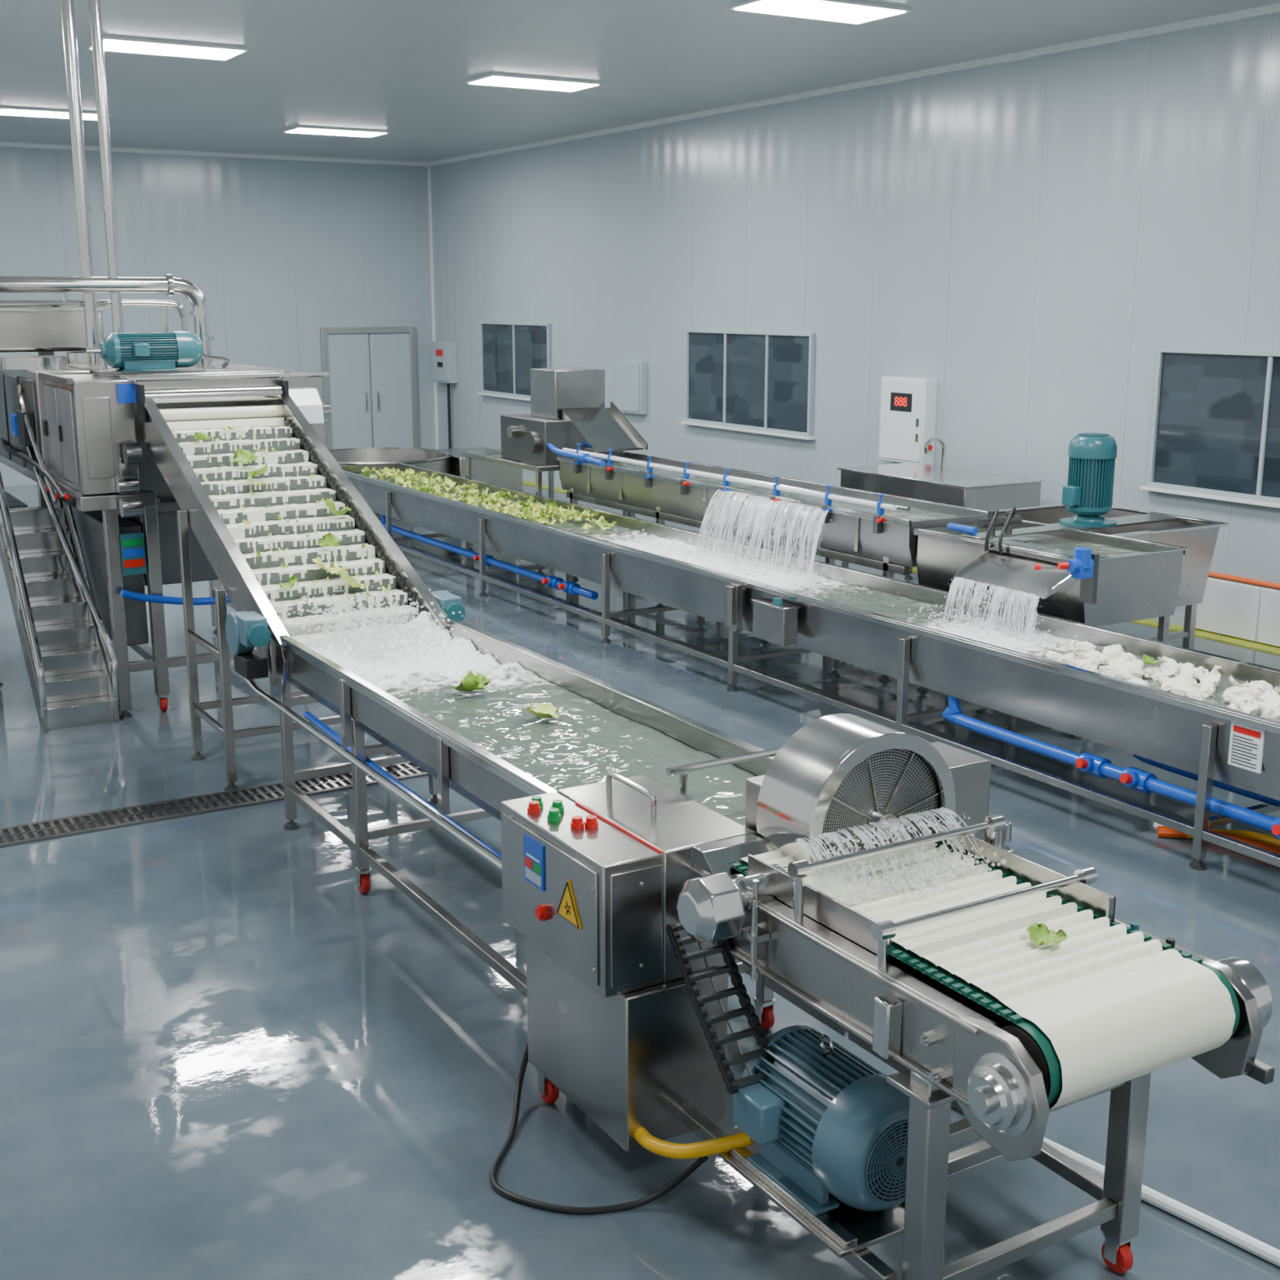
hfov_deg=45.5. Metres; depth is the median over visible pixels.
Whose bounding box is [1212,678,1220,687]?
cabbage piece
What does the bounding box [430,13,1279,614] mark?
wall
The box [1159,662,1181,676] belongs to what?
cabbage piece
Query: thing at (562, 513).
vegetable leaf
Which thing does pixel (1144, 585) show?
tank
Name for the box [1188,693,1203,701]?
cabbage piece
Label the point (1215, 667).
cabbage piece
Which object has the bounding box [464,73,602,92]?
recessed light
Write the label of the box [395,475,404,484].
vegetable leaf
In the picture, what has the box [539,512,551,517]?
vegetable leaf
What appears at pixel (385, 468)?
vegetable leaf
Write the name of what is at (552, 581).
drain pipe
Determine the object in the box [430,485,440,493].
vegetable leaf
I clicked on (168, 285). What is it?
pipe
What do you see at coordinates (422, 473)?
vegetable leaf
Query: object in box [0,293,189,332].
pipe
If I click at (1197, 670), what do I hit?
cabbage piece
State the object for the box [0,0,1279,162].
ceiling
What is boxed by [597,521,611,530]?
vegetable leaf
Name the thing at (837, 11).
recessed light
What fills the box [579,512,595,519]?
vegetable leaf
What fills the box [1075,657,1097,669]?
cabbage piece
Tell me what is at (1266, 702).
cabbage piece
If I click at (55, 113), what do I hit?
diffuser
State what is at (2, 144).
trim
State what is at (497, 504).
vegetable leaf
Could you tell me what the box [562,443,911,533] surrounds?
pipe
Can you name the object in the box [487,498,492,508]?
vegetable leaf
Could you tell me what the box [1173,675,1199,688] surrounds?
cabbage piece
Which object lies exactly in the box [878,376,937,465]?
electrical box
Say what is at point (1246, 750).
label
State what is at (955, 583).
waterfall
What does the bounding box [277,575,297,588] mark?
vegetable leaf
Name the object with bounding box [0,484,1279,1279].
floor
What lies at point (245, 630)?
motor
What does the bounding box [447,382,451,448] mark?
cable
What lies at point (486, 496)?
vegetable leaf
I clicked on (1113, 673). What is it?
cabbage piece
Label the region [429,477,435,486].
vegetable leaf
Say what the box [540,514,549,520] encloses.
vegetable leaf
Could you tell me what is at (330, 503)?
vegetable leaf
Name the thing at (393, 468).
vegetable leaf
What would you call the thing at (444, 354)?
electrical box
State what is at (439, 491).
vegetable leaf
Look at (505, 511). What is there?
vegetable leaf
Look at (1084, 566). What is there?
valve
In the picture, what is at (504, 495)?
vegetable leaf
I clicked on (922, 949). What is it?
conveyor
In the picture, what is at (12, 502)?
platform
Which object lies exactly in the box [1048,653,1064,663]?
cabbage piece
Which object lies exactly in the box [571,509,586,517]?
vegetable leaf
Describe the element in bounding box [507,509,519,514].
vegetable leaf
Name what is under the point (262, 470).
vegetable leaf
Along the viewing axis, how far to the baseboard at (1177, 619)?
18.84 m
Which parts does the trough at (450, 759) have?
leg, leg, rail, leg, leg, rail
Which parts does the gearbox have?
adjusting rod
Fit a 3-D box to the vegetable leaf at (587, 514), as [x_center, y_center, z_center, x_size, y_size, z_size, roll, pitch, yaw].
[-0.486,-1.144,13.843,0.115,0.066,0.092,11,17,40]
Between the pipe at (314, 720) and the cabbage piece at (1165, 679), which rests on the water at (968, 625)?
the cabbage piece at (1165, 679)
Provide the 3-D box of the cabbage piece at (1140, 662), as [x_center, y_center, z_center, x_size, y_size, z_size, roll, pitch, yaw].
[2.681,0.146,8.368,0.165,0.119,0.143,6,14,24]
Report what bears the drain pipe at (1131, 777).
attached to the trough at (1184, 733)
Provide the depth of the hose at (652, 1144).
4.51 m
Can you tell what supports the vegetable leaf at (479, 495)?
on the water at (968, 625)
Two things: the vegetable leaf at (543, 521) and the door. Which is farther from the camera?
the door
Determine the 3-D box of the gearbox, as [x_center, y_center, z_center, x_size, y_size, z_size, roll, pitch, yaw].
[0.283,0.806,4.368,0.350,0.317,0.197,-7,15,-30]
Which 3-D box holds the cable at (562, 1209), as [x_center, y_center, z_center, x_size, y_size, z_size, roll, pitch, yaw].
[-0.252,1.589,4.794,0.429,0.209,0.930,-10,16,-38]
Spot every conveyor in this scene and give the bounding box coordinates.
[142,391,448,791]
[681,814,1274,1279]
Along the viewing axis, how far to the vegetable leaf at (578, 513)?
13.88 m
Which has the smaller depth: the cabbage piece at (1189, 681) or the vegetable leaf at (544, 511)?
the cabbage piece at (1189, 681)
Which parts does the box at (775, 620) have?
box lid, knob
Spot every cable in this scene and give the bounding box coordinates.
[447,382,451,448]
[489,1043,707,1214]
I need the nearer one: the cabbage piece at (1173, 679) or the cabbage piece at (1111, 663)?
the cabbage piece at (1173, 679)
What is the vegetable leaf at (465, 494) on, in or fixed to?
on the water at (968, 625)
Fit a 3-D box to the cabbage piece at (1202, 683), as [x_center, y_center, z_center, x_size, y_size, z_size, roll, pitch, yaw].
[2.934,0.255,7.889,0.082,0.081,0.086,-5,13,-20]
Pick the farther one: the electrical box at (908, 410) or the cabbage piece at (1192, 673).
the electrical box at (908, 410)
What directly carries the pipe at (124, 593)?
attached to the machine
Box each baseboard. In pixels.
[2,478,36,486]
[522,473,1184,626]
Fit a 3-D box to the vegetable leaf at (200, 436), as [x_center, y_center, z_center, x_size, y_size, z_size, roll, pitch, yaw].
[-2.654,-1.241,9.251,0.113,0.063,0.089,-7,14,-29]
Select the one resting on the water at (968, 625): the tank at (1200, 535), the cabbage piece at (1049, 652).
the cabbage piece at (1049, 652)
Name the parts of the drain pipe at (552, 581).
valve knob, valve knob, valve knob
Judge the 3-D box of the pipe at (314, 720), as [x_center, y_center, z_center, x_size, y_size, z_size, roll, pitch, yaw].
[-0.952,0.661,6.495,0.036,0.084,2.801,-7,15,-30]
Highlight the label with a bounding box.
[1227,721,1265,773]
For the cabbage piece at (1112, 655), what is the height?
0.066 m
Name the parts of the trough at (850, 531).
leg, leg, leg, leg, rail, leg, leg, leg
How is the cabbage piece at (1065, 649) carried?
on the water at (968, 625)
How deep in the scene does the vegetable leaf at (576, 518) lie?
13.70 m
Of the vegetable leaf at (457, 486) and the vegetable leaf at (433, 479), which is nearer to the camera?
the vegetable leaf at (457, 486)
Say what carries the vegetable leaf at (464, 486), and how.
on the water at (968, 625)
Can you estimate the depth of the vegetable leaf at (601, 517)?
13.49 m
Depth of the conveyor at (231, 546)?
8.66 m
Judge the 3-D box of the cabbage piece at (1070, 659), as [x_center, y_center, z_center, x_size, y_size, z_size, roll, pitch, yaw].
[2.382,0.116,8.424,0.094,0.083,0.110,-8,15,-33]
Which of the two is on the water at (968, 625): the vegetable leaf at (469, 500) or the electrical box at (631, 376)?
the vegetable leaf at (469, 500)
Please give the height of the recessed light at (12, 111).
0.032 m
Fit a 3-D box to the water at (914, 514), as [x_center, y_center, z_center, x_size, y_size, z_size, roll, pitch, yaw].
[0.871,-1.295,12.913,0.720,0.017,5.100,-7,15,-30]
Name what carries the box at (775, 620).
attached to the trough at (1184, 733)
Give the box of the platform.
[0,491,27,684]
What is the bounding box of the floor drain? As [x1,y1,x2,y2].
[0,761,428,848]
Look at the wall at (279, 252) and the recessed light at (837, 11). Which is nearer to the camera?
the recessed light at (837, 11)
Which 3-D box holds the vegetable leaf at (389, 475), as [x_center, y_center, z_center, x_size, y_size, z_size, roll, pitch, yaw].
[-2.763,-1.839,16.845,0.087,0.108,0.131,-3,13,-11]
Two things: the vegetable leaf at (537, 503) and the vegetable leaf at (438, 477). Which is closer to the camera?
the vegetable leaf at (537, 503)
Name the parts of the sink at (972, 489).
leg, leg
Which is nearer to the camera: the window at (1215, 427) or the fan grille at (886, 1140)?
the fan grille at (886, 1140)
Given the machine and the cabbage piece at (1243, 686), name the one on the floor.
the machine
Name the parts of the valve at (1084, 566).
knob, rod, knob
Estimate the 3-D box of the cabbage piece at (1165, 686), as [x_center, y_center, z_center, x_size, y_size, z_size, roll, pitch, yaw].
[2.746,0.250,7.908,0.075,0.070,0.106,-3,13,-12]
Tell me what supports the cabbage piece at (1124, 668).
on the water at (968, 625)
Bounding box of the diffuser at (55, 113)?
[0,109,97,119]
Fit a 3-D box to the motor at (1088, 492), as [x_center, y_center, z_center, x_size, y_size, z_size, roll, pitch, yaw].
[3.246,-1.136,11.003,0.336,0.690,0.372,6,14,25]
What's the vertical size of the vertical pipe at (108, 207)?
2.625 m
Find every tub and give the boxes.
[328,447,522,513]
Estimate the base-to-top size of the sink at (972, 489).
1.466 m
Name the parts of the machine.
access panel, access panel, access panel, lid, panel handle, leg, access panel, panel handle, valve knob, access panel, lid, rail, access panel, tank, leg, blue plate, rail, motor rail, leg, rod, leg, rail, chute plate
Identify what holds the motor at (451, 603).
attached to the conveyor at (231, 546)
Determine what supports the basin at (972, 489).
in the sink at (972, 489)
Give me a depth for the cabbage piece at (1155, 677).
8.09 m
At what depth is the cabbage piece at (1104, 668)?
8.14 m
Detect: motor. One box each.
[85,326,203,371]
[225,610,271,679]
[431,590,465,621]
[732,1025,909,1216]
[1062,432,1117,516]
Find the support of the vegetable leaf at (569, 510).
on the water at (968, 625)
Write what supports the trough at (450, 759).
on the floor
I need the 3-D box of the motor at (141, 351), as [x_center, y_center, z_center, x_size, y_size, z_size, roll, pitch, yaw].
[-3.272,-1.925,10.083,0.739,0.284,0.284,-7,15,-30]
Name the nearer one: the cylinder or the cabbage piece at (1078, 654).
the cabbage piece at (1078, 654)
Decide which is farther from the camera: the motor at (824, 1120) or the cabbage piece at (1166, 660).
the cabbage piece at (1166, 660)
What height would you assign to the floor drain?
0.014 m
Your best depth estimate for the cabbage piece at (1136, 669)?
8.13 m
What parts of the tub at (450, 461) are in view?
tank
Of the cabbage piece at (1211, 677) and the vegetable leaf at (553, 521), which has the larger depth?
the vegetable leaf at (553, 521)
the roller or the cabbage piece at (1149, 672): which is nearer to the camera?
the cabbage piece at (1149, 672)
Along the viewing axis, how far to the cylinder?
10.50 m
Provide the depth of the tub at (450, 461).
19.99 m
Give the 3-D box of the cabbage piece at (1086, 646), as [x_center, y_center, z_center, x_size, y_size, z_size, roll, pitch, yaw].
[2.532,0.064,8.696,0.137,0.110,0.117,6,14,24]
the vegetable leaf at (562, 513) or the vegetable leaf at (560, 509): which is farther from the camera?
the vegetable leaf at (560, 509)
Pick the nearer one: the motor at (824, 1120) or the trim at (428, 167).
the motor at (824, 1120)
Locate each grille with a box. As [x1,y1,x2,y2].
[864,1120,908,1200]
[865,1120,908,1203]
[1077,432,1109,435]
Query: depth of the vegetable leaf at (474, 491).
15.44 m
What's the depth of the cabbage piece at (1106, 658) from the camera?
8.45 m
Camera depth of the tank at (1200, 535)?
11.21 m
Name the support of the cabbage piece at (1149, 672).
on the water at (968, 625)
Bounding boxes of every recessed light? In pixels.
[0,106,111,119]
[86,35,248,60]
[282,125,389,137]
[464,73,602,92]
[728,0,911,23]
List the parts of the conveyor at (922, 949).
rail, rod post, motor plate, frame, rod post, cross rod, leg, rail, cross rod, rod post, plate, rod post, leg, knob, frame, knob, plate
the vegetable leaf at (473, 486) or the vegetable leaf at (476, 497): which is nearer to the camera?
the vegetable leaf at (476, 497)
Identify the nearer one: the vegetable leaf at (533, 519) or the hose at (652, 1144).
the hose at (652, 1144)
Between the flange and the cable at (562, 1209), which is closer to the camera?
the cable at (562, 1209)
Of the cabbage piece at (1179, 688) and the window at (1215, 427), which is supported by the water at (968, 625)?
the cabbage piece at (1179, 688)
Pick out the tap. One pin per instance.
(926, 447)
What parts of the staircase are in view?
handrail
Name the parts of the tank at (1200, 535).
tank, leg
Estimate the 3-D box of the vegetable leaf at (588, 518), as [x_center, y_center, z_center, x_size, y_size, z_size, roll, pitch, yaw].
[-0.410,-1.061,13.553,0.155,0.064,0.056,-3,13,-13]
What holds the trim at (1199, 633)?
attached to the wall at (1025, 237)
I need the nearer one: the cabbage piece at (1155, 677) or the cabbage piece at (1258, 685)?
the cabbage piece at (1258, 685)
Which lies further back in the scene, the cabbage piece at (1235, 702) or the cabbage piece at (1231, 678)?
the cabbage piece at (1231, 678)
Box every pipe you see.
[0,274,215,365]
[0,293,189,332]
[59,0,101,366]
[88,0,124,332]
[120,589,231,604]
[303,711,502,858]
[380,514,598,599]
[546,442,605,466]
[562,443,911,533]
[941,695,1279,839]
[951,1106,1279,1266]
[1133,754,1279,807]
[1208,571,1279,589]
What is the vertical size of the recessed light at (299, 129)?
0.032 m
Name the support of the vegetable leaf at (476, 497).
on the water at (968, 625)
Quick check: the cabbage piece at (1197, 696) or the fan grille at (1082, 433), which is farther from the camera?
the fan grille at (1082, 433)
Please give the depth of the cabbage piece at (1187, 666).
8.23 m
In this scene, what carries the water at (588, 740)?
in the trough at (450, 759)
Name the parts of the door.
handle, handle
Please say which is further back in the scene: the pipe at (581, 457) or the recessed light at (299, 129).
the recessed light at (299, 129)
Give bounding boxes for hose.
[634,1127,753,1159]
[1156,826,1279,854]
[1186,829,1279,847]
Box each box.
[0,306,106,355]
[431,341,457,383]
[615,360,647,414]
[751,597,799,645]
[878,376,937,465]
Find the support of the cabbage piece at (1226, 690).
on the water at (968, 625)
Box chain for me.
[666,922,774,1094]
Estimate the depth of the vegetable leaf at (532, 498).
14.75 m
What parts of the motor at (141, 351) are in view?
motor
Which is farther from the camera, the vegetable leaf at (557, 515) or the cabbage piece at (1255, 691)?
the vegetable leaf at (557, 515)
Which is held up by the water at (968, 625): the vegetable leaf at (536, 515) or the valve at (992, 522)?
the vegetable leaf at (536, 515)
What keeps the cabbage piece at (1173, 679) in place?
on the water at (968, 625)
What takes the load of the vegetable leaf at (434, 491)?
on the water at (968, 625)
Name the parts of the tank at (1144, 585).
valve plate, leg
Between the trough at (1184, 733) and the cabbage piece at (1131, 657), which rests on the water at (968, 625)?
the cabbage piece at (1131, 657)
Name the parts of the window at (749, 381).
sill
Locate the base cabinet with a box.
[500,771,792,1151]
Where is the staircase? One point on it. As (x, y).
(23, 589)
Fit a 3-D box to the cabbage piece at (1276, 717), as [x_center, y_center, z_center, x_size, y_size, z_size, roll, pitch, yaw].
[3.085,0.368,7.303,0.120,0.108,0.131,7,15,30]
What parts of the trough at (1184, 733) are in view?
leg, leg, leg, leg, leg, leg, leg, leg, leg, leg, leg, leg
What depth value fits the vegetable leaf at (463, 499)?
14.84 m
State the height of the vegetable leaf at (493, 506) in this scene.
0.091 m
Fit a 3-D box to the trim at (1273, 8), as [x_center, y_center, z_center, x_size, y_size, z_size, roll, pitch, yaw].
[3.508,-5.200,13.510,0.050,0.060,26.950,-7,15,-30]
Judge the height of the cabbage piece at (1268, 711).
0.124 m
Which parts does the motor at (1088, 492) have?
motor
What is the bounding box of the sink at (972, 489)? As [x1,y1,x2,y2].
[837,436,1044,579]
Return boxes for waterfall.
[702,491,826,579]
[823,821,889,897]
[946,577,1039,641]
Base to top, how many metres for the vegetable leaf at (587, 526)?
0.048 m
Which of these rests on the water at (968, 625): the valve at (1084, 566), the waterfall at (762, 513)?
the waterfall at (762, 513)
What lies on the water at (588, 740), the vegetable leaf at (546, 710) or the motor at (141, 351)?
the vegetable leaf at (546, 710)
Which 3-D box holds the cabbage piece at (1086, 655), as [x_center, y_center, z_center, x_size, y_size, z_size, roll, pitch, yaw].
[2.452,0.121,8.408,0.157,0.088,0.116,9,16,35]
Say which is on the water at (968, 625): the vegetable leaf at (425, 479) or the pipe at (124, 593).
the vegetable leaf at (425, 479)
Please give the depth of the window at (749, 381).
17.76 m
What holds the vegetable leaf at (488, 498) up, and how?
on the water at (968, 625)
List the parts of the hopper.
leg, leg, leg, leg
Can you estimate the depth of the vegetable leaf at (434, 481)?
16.08 m
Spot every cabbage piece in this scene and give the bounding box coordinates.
[1044,650,1058,659]
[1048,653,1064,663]
[1054,640,1077,652]
[1054,642,1083,654]
[1063,652,1078,666]
[1072,649,1088,659]
[1074,640,1096,653]
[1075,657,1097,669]
[1076,653,1101,666]
[1083,663,1098,673]
[1090,650,1106,665]
[1098,665,1119,678]
[1099,670,1119,678]
[1102,644,1124,656]
[1104,651,1120,665]
[1106,651,1121,661]
[1107,657,1128,666]
[1112,662,1129,679]
[1119,654,1143,666]
[1120,653,1133,657]
[1124,661,1142,679]
[1125,678,1150,687]
[1126,654,1141,665]
[1127,662,1144,678]
[1142,666,1160,679]
[1151,671,1171,680]
[1157,655,1181,671]
[1158,675,1171,684]
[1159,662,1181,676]
[1160,681,1173,692]
[1164,669,1178,678]
[1168,675,1178,682]
[1169,680,1200,697]
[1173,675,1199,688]
[1177,662,1195,674]
[1177,670,1198,679]
[1183,687,1204,701]
[1188,666,1204,682]
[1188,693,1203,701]
[1198,668,1221,683]
[1199,681,1215,692]
[1200,683,1215,698]
[1212,665,1221,671]
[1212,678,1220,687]
[1221,688,1256,704]
[1222,688,1235,698]
[1226,684,1247,688]
[1226,696,1256,711]
[1228,675,1244,686]
[1239,697,1262,713]
[1243,680,1266,690]
[1244,687,1263,698]
[1246,701,1263,715]
[1253,680,1273,693]
[1258,690,1279,702]
[1259,699,1279,719]
[1259,701,1271,706]
[1264,688,1274,693]
[1270,684,1279,693]
[1270,708,1279,721]
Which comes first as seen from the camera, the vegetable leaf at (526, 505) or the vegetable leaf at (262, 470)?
the vegetable leaf at (262, 470)
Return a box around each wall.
[0,146,435,479]
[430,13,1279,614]
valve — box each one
[946,506,1022,554]
[1033,546,1099,604]
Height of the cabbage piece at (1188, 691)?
0.082 m
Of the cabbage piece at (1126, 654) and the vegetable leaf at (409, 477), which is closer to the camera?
the cabbage piece at (1126, 654)
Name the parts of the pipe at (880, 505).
valve knob, valve knob, valve knob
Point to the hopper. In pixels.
(567, 404)
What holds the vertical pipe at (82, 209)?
on the machine
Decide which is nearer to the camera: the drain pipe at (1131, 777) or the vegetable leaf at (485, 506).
the drain pipe at (1131, 777)
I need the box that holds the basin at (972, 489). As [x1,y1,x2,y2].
[840,469,1040,511]
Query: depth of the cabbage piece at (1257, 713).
7.44 m
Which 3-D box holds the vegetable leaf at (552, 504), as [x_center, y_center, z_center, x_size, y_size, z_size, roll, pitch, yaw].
[-0.831,-1.278,14.387,0.102,0.095,0.129,8,15,31]
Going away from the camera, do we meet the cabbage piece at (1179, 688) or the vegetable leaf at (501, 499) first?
the cabbage piece at (1179, 688)
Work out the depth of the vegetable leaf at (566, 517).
13.60 m
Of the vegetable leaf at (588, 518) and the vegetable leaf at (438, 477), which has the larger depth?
the vegetable leaf at (438, 477)
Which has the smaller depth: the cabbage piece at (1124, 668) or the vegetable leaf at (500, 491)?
the cabbage piece at (1124, 668)
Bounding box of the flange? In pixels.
[1059,514,1116,527]
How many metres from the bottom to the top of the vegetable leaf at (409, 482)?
0.078 m
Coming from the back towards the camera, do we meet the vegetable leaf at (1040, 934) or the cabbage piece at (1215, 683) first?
the cabbage piece at (1215, 683)
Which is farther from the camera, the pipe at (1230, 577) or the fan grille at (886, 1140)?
the pipe at (1230, 577)
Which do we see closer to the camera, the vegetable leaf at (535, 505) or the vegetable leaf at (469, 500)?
the vegetable leaf at (535, 505)
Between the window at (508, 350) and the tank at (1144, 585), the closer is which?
the tank at (1144, 585)
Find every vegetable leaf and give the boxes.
[193,431,210,440]
[231,448,257,463]
[246,475,267,484]
[248,462,267,475]
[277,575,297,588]
[311,555,344,574]
[315,532,341,547]
[325,497,351,515]
[339,567,368,589]
[360,466,369,471]
[377,466,387,475]
[382,467,395,472]
[385,468,393,478]
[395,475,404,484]
[396,471,412,478]
[399,480,412,487]
[404,467,414,476]
[407,475,422,481]
[419,469,427,476]
[420,479,426,484]
[421,484,432,489]
[422,475,430,483]
[422,488,435,493]
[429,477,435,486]
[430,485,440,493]
[431,480,445,485]
[434,475,440,480]
[437,490,453,497]
[441,484,454,491]
[444,475,453,483]
[444,481,455,487]
[451,670,490,692]
[455,485,471,493]
[458,488,471,496]
[459,483,469,489]
[461,496,466,502]
[466,480,478,489]
[466,496,480,504]
[470,488,478,494]
[471,492,484,497]
[474,494,480,501]
[478,493,488,499]
[481,503,500,511]
[482,487,488,493]
[484,493,497,502]
[485,490,502,497]
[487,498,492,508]
[488,501,500,508]
[491,504,506,512]
[495,505,511,513]
[498,491,509,498]
[498,496,507,504]
[506,491,518,498]
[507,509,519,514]
[515,495,534,505]
[519,505,530,511]
[520,502,529,508]
[522,502,538,514]
[522,508,531,519]
[526,702,559,718]
[528,500,539,511]
[528,515,537,521]
[528,516,546,524]
[531,511,540,517]
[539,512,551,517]
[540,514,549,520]
[543,509,558,516]
[545,519,555,525]
[546,501,556,508]
[554,511,564,519]
[558,515,568,523]
[559,505,569,513]
[560,511,572,520]
[567,508,573,517]
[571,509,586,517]
[574,515,582,522]
[576,509,590,515]
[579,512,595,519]
[581,511,591,517]
[582,523,594,529]
[585,516,602,524]
[590,515,604,522]
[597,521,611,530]
[602,520,616,526]
[1026,922,1066,945]
[1142,653,1159,664]
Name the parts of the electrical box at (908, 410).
box door, knob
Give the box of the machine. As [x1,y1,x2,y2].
[0,351,331,718]
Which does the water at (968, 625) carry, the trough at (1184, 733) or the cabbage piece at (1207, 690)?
the cabbage piece at (1207, 690)
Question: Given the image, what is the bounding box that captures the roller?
[121,377,280,403]
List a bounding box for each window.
[477,320,551,400]
[680,328,815,439]
[1139,346,1279,508]
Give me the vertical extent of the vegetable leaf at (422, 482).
0.069 m
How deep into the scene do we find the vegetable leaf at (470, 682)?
6.79 m
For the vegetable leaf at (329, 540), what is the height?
0.077 m
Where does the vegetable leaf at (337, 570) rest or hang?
on the conveyor at (231, 546)
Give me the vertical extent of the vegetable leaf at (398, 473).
0.107 m
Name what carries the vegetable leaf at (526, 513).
on the water at (968, 625)
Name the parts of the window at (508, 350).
sill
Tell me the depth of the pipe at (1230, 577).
12.24 m
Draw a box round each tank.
[913,520,1189,740]
[996,504,1228,648]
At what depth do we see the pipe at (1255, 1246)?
4.54 m
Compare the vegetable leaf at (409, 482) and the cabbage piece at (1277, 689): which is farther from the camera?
the vegetable leaf at (409, 482)
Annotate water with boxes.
[310,611,755,825]
[355,471,1279,716]
[602,459,959,521]
[953,529,1144,557]
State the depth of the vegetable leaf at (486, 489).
15.54 m
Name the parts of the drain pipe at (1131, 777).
valve knob, valve knob, valve knob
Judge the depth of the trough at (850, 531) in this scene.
12.26 m
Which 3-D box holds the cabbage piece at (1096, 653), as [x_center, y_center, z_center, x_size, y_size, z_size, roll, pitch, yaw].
[2.557,0.104,8.513,0.093,0.075,0.124,-2,13,-7]
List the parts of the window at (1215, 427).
sill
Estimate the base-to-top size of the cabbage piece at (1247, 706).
0.086 m
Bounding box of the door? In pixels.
[320,326,419,449]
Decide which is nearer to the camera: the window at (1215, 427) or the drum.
the drum
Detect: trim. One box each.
[0,142,427,166]
[426,166,438,449]
[427,3,1279,166]
[522,480,1279,654]
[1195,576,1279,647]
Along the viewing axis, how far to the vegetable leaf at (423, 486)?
16.00 m
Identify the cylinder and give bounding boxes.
[725,582,742,631]
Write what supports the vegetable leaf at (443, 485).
on the water at (968, 625)
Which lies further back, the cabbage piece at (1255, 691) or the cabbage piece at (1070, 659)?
the cabbage piece at (1070, 659)
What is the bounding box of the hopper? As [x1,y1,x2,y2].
[461,367,648,573]
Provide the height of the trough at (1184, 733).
0.812 m
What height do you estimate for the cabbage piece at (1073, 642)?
0.095 m
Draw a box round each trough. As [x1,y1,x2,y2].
[242,612,848,1036]
[341,462,1279,871]
[556,451,987,680]
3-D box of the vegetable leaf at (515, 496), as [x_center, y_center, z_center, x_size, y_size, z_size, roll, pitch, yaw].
[-1.268,-1.445,15.167,0.145,0.083,0.076,-8,15,-32]
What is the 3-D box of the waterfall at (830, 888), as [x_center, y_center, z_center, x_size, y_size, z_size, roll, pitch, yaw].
[0.739,0.615,4.407,0.616,0.136,0.238,-7,15,-30]
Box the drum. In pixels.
[745,713,991,862]
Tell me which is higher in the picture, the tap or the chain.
the tap
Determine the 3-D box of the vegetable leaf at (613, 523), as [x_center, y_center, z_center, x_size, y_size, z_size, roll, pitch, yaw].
[-0.263,-1.014,13.319,0.109,0.053,0.093,-12,17,-43]
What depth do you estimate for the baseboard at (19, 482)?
22.48 m
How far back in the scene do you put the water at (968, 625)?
10.52 m
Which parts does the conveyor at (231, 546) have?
leg, panel, leg, panel, leg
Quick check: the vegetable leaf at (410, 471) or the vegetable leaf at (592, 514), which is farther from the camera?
the vegetable leaf at (410, 471)
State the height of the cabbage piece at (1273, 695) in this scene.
0.134 m
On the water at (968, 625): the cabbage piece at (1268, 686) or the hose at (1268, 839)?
the cabbage piece at (1268, 686)
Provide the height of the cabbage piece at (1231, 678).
0.064 m
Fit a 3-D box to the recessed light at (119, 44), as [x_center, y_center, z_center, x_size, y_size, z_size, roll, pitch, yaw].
[-4.141,-5.185,13.382,1.240,0.032,0.640,-7,15,-30]
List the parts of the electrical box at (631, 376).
box door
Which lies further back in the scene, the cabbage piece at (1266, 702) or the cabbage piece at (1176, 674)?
the cabbage piece at (1176, 674)
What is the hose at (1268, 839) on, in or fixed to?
on the floor
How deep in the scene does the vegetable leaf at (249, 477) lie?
8.91 m
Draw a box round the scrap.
[381,586,388,592]
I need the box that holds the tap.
[924,436,945,472]
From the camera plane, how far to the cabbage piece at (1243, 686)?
7.79 m
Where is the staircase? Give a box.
[0,446,119,733]
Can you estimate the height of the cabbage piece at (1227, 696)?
0.105 m
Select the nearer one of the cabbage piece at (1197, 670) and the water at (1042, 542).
the cabbage piece at (1197, 670)
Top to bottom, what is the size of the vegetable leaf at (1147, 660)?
0.056 m
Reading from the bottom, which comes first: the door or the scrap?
the scrap
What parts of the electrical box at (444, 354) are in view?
box door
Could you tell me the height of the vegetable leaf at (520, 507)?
0.064 m
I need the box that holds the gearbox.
[675,863,788,980]
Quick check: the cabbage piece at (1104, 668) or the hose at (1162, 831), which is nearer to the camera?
the hose at (1162, 831)
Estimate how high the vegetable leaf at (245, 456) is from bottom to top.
0.093 m
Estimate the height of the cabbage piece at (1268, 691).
0.070 m

